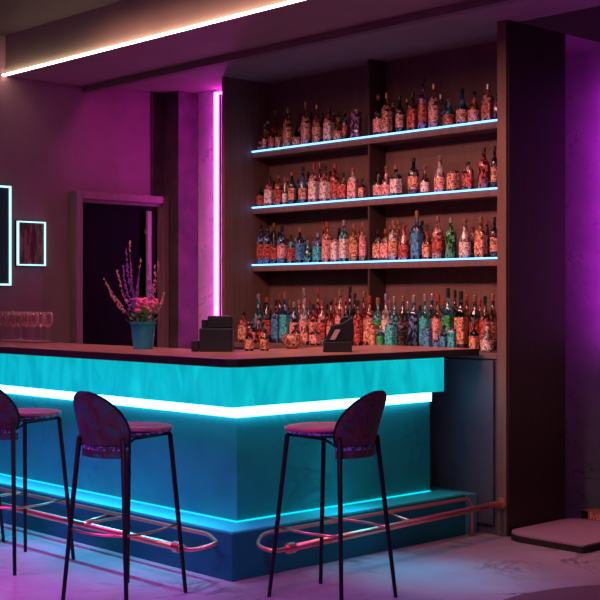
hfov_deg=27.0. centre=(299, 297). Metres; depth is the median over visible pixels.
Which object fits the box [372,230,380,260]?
bottle
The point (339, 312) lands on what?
bottle
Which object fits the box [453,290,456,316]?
bottle
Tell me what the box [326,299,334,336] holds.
bottle
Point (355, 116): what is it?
bottle
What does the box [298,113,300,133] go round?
bottle
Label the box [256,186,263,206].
bottle
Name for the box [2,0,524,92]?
ceiling soffit
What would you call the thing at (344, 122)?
bottle
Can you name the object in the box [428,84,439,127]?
bottle
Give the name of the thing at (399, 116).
bottle
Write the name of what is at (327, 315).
bottle
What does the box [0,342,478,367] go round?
countertop
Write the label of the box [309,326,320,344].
bottle
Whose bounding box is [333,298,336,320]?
bottle
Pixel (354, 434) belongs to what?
bar stool
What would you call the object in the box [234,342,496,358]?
countertop
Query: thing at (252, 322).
bottle
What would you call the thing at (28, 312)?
wine glass
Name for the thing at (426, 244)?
bottle
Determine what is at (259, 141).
bottle
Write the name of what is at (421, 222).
bottle
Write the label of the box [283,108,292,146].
bottle
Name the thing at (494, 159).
bottle
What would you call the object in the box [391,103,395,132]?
bottle
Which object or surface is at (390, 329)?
bottle
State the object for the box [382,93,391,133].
bottle
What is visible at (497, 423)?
shelving
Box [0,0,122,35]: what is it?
ceiling
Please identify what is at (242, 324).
bottle
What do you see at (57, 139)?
wall
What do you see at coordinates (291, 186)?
bottle
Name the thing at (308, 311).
bottle
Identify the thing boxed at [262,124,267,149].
bottle
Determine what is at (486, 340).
bottle
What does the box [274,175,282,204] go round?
bottle
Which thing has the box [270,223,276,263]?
bottle
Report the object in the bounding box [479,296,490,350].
bottle
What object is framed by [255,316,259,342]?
bottle
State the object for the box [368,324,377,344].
bottle
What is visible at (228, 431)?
bar counter
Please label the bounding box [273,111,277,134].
bottle
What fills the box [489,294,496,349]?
bottle
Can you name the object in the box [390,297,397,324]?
bottle
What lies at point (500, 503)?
rail
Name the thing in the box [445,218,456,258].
bottle
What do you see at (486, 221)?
bottle
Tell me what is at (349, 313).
bottle
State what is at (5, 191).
wall mirror
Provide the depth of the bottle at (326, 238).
8.84 m
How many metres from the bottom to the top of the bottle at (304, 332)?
0.186 m
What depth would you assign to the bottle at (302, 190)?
9.02 m
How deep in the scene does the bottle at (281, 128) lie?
9.31 m
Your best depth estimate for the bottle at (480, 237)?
7.83 m
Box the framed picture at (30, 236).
[15,220,45,266]
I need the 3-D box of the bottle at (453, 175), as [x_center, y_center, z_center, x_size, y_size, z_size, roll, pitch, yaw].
[0.982,-0.751,8.020,0.056,0.142,0.071,0,0,-29]
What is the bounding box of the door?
[70,191,168,347]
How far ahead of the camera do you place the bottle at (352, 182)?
8.65 m
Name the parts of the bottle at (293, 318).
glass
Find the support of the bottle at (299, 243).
on the shelving
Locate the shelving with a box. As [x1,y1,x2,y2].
[222,20,564,536]
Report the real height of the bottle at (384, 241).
0.217 m
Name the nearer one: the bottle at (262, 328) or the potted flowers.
the potted flowers
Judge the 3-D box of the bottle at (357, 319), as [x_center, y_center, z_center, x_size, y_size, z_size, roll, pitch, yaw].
[0.395,0.169,8.519,0.050,0.311,0.056,0,0,-35]
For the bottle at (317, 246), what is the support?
on the shelving
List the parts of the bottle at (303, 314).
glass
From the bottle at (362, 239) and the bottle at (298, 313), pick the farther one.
the bottle at (298, 313)
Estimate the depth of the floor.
6.31 m
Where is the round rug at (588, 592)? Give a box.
[504,585,599,599]
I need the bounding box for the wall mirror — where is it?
[0,185,10,285]
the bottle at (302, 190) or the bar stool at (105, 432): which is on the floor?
the bar stool at (105, 432)
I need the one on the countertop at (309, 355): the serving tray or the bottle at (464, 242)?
the serving tray
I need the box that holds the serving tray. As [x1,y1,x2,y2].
[0,339,56,342]
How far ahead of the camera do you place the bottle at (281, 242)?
9.18 m
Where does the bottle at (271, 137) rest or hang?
on the shelving
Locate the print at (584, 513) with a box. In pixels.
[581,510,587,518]
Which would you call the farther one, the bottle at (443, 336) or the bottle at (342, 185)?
the bottle at (342, 185)
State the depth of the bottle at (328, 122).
8.83 m
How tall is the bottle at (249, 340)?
0.165 m
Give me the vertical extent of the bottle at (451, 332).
0.140 m
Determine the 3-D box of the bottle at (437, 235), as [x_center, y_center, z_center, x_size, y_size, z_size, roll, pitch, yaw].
[0.895,-0.392,8.112,0.076,0.282,0.076,0,0,-43]
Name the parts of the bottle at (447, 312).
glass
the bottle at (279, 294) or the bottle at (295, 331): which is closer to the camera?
the bottle at (295, 331)
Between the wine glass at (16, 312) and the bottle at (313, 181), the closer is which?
the wine glass at (16, 312)
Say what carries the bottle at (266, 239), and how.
on the shelving
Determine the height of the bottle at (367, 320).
0.339 m
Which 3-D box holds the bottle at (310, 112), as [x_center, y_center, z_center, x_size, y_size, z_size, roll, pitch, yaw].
[0.080,-1.228,9.106,0.047,0.255,0.052,0,0,-43]
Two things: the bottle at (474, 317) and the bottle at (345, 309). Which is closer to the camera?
the bottle at (474, 317)
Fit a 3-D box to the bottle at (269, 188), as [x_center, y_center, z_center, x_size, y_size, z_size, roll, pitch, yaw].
[-0.227,-0.795,9.312,0.068,0.229,0.061,0,0,38]
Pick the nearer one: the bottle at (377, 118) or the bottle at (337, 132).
the bottle at (377, 118)
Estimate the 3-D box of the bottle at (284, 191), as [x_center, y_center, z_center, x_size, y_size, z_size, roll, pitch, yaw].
[-0.110,-0.785,9.187,0.043,0.210,0.043,0,0,-43]
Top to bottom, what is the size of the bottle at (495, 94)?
0.174 m
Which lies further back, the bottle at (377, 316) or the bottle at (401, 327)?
the bottle at (377, 316)
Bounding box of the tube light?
[214,91,221,314]
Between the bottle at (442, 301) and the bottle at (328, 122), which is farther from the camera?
the bottle at (328, 122)
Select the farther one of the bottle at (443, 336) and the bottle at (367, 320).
the bottle at (367, 320)
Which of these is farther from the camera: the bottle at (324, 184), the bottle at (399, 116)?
the bottle at (324, 184)
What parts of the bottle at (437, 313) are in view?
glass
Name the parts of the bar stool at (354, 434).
leg, seat trim, seat, seat frame, leg, leg, band trim, backrest, leg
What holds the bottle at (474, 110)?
on the shelving
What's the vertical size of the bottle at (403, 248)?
0.243 m
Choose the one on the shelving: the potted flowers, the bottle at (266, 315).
the bottle at (266, 315)
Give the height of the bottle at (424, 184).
0.192 m
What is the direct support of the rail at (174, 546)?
attached to the bar counter at (228, 431)
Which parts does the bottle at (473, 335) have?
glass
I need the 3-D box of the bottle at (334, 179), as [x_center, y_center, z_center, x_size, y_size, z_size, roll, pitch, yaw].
[0.246,-0.813,8.806,0.072,0.264,0.072,0,0,-43]
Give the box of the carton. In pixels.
[581,507,599,520]
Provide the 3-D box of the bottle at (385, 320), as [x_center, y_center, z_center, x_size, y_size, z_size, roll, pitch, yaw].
[0.573,0.149,8.329,0.061,0.352,0.061,0,0,-43]
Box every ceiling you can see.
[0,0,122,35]
[119,0,599,92]
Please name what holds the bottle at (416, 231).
on the shelving
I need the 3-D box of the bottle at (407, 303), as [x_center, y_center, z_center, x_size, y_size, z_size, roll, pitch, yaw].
[0.722,0.175,8.353,0.054,0.298,0.054,0,0,-43]
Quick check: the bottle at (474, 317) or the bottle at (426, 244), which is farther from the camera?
the bottle at (426, 244)
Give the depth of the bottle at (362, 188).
8.60 m
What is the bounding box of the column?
[151,91,197,348]
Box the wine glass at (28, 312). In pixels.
[27,312,38,341]
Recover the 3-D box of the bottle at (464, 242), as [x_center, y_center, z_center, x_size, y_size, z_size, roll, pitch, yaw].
[1.049,-0.380,7.948,0.076,0.259,0.076,0,0,-43]
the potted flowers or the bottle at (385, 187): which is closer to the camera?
the potted flowers
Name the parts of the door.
panel, handle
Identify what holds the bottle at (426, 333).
on the shelving
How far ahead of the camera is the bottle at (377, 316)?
8.36 m
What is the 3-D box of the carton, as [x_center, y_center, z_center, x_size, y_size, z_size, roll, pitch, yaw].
[1.919,1.369,7.841,0.112,0.062,0.300,0,0,-43]
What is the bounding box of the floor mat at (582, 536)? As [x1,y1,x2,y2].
[511,519,599,553]
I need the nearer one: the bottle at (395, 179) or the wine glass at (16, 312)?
the bottle at (395, 179)
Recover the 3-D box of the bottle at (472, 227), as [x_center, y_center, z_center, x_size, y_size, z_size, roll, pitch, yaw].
[1.108,-0.356,8.007,0.042,0.211,0.042,0,0,-43]
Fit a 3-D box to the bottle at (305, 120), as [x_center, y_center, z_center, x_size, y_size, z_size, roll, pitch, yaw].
[0.043,-1.258,9.023,0.074,0.315,0.074,0,0,-43]
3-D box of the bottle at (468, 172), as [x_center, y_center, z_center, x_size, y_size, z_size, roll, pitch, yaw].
[1.066,-0.772,7.930,0.043,0.183,0.077,0,0,-44]
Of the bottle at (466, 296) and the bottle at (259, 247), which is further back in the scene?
the bottle at (259, 247)
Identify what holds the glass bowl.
on the countertop at (309, 355)
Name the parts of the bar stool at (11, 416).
backrest, band trim, leg, leg, seat frame, seat, seat trim, leg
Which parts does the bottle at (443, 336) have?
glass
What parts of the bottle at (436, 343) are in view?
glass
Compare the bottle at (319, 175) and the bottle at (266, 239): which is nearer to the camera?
the bottle at (319, 175)
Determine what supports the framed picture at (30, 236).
attached to the wall at (57, 139)
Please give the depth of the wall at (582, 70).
8.30 m
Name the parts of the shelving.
panel, shelf, shelf, shelf, panel, door, panel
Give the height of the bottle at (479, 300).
0.319 m
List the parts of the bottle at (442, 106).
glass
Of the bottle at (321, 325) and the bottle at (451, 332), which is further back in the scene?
the bottle at (321, 325)
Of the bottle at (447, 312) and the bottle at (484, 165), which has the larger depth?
the bottle at (447, 312)
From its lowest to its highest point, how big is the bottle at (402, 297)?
0.338 m
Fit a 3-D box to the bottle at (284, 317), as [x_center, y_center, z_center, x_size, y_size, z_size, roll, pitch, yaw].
[-0.109,0.140,9.058,0.066,0.368,0.059,0,0,37]
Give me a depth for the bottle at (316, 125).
8.91 m
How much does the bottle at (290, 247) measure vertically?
0.211 m
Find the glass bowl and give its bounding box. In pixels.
[282,334,302,348]
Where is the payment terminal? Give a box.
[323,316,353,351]
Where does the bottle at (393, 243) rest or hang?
on the shelving
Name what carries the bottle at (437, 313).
on the shelving
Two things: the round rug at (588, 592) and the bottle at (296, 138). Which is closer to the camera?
the round rug at (588, 592)
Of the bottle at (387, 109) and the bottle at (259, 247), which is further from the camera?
the bottle at (259, 247)
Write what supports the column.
attached to the wall at (57, 139)
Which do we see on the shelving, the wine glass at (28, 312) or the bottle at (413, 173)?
the bottle at (413, 173)
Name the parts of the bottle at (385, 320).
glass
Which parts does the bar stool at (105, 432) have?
leg, backrest, band trim, leg, seat frame, leg, seat, seat trim, leg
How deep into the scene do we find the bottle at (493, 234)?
7.75 m
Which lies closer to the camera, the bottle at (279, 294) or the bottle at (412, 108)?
the bottle at (412, 108)
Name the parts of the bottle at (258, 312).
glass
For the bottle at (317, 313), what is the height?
0.397 m
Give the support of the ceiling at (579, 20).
attached to the wall at (582, 70)
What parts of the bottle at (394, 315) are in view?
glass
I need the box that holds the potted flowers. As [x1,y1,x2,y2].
[103,241,164,348]
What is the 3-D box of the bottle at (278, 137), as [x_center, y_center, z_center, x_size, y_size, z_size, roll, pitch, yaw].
[-0.155,-1.182,9.235,0.041,0.164,0.046,0,0,-42]
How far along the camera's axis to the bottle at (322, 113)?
8.99 m
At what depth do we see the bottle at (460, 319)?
7.84 m
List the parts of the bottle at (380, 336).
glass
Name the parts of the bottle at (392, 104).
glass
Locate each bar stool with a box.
[0,389,74,575]
[0,493,4,541]
[61,391,187,599]
[267,390,397,599]
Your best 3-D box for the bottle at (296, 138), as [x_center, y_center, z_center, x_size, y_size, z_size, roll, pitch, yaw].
[-0.022,-1.183,9.092,0.074,0.166,0.074,0,0,-43]
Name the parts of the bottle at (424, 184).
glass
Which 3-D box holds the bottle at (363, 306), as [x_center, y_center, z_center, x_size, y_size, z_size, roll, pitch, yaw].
[0.443,0.141,8.651,0.048,0.366,0.048,0,0,-43]
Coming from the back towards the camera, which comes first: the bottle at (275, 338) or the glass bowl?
the bottle at (275, 338)
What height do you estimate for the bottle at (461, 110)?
0.239 m
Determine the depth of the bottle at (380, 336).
8.11 m
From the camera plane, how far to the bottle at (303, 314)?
8.89 m
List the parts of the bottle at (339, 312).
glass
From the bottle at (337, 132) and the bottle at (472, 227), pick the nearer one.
the bottle at (472, 227)
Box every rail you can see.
[0,487,217,552]
[256,497,505,553]
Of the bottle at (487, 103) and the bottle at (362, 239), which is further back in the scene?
the bottle at (362, 239)
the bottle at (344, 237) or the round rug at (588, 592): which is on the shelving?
the bottle at (344, 237)
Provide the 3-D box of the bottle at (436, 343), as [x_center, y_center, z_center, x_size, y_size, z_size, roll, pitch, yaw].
[0.853,0.262,7.781,0.050,0.126,0.050,0,0,-43]
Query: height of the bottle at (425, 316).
0.351 m
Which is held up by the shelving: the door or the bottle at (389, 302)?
the bottle at (389, 302)
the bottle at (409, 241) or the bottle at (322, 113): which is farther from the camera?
the bottle at (322, 113)
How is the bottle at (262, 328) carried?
on the shelving
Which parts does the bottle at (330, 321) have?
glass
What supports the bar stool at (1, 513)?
on the floor
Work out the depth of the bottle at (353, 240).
8.64 m
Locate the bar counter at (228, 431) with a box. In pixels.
[0,353,476,581]
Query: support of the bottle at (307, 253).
on the shelving
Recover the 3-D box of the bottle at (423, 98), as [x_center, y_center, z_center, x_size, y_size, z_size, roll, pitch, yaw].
[0.807,-1.276,8.206,0.067,0.351,0.067,0,0,-43]
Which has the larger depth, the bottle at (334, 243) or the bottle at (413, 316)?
the bottle at (334, 243)
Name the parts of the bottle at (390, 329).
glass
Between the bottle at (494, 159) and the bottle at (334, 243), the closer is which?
the bottle at (494, 159)
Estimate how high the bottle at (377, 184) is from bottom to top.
0.207 m
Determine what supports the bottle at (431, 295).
on the shelving
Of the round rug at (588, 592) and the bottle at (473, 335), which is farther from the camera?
the bottle at (473, 335)
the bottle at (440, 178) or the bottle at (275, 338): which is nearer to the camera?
the bottle at (440, 178)
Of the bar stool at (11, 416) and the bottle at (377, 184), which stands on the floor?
the bar stool at (11, 416)
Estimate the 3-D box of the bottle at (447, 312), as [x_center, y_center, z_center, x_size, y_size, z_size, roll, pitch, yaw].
[0.940,0.130,7.937,0.065,0.388,0.058,0,0,43]
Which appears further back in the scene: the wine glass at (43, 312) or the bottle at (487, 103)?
the wine glass at (43, 312)
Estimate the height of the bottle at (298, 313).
0.310 m
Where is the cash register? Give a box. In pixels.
[191,315,233,351]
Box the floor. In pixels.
[0,506,599,599]
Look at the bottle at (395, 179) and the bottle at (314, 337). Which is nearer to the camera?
the bottle at (395, 179)
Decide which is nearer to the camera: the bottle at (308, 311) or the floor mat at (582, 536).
the floor mat at (582, 536)
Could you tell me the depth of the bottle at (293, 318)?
8.97 m
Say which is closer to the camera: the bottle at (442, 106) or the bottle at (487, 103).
the bottle at (487, 103)
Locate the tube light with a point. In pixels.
(217, 95)
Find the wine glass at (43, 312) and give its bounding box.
[42,312,52,341]
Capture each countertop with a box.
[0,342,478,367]
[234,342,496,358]
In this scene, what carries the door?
in the wall at (57, 139)
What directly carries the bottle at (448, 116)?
on the shelving
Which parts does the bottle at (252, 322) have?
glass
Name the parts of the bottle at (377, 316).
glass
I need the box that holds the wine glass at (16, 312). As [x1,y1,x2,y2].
[16,312,26,339]
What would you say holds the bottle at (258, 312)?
on the shelving
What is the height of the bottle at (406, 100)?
0.241 m
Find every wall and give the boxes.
[0,35,150,342]
[198,89,221,339]
[565,50,599,508]
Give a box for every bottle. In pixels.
[238,311,247,342]
[245,322,253,350]
[250,321,254,342]
[253,294,261,327]
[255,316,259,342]
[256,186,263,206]
[256,225,262,263]
[257,133,261,149]
[259,322,266,342]
[260,330,268,350]
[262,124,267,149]
[262,297,271,341]
[263,224,270,263]
[264,176,273,205]
[266,121,269,135]
[268,126,274,148]
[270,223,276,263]
[271,300,279,342]
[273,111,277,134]
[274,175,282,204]
[275,127,282,147]
[277,226,286,263]
[278,294,280,312]
[279,292,290,342]
[280,118,283,134]
[282,177,287,204]
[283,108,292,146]
[287,235,294,262]
[288,172,295,203]
[289,302,298,333]
[291,325,299,333]
[292,124,300,145]
[295,227,304,262]
[296,180,298,202]
[297,300,299,322]
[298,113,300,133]
[298,167,307,202]
[299,288,307,330]
[300,318,309,344]
[301,102,310,144]
[304,240,311,262]
[307,299,311,318]
[308,164,319,202]
[308,304,317,343]
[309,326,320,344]
[310,112,312,142]
[312,105,321,142]
[313,233,321,262]
[315,288,319,318]
[317,301,326,343]
[318,162,321,178]
[319,166,329,201]
[321,113,323,141]
[322,222,331,261]
[323,107,334,141]
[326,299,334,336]
[326,304,328,322]
[330,164,339,200]
[331,239,338,261]
[333,117,341,139]
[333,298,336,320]
[335,289,344,323]
[337,173,346,199]
[339,220,348,261]
[342,110,347,138]
[344,296,346,315]
[346,286,353,344]
[347,168,358,198]
[349,224,358,260]
[350,110,361,137]
[353,293,356,314]
[353,300,362,345]
[358,179,365,197]
[359,222,366,260]
[361,292,365,344]
[363,296,373,344]
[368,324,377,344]
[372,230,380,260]
[372,298,381,331]
[373,94,381,134]
[373,167,381,196]
[376,326,384,344]
[380,229,387,260]
[381,166,389,196]
[381,294,389,332]
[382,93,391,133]
[385,323,396,344]
[388,221,398,259]
[388,301,391,314]
[390,165,401,195]
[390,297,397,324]
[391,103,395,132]
[395,96,404,131]
[396,219,400,241]
[397,313,406,345]
[398,224,409,259]
[398,296,407,345]
[404,99,408,130]
[406,302,409,314]
[407,92,417,130]
[408,158,418,193]
[408,232,410,259]
[408,295,418,345]
[411,211,422,259]
[418,77,427,128]
[419,294,431,345]
[420,165,429,192]
[420,221,425,240]
[421,327,432,346]
[422,232,431,258]
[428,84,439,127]
[430,294,433,313]
[432,216,443,258]
[432,294,441,340]
[433,330,439,346]
[434,155,445,191]
[439,94,445,125]
[440,325,447,346]
[441,300,444,309]
[442,288,453,333]
[443,98,454,125]
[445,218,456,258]
[447,170,458,190]
[448,328,455,347]
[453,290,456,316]
[454,291,467,347]
[456,88,467,123]
[459,218,470,257]
[462,162,473,189]
[465,295,469,347]
[468,91,479,122]
[469,295,479,349]
[469,323,478,348]
[471,226,474,257]
[474,217,487,257]
[478,148,489,188]
[478,299,481,314]
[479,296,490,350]
[481,84,493,120]
[481,322,492,351]
[485,220,489,256]
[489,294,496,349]
[490,217,496,256]
[491,146,496,187]
[494,93,496,118]
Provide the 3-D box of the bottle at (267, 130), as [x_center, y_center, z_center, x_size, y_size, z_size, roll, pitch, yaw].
[-0.243,-1.220,9.451,0.033,0.238,0.033,0,0,-43]
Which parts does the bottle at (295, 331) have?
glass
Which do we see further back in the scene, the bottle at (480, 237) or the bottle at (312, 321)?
the bottle at (312, 321)
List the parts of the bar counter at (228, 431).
panel, panel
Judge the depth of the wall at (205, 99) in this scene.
9.88 m
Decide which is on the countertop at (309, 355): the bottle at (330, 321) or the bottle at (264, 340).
the bottle at (264, 340)
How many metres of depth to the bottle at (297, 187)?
9.19 m
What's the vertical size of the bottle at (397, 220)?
0.286 m
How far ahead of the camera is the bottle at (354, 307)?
8.71 m
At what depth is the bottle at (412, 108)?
8.25 m

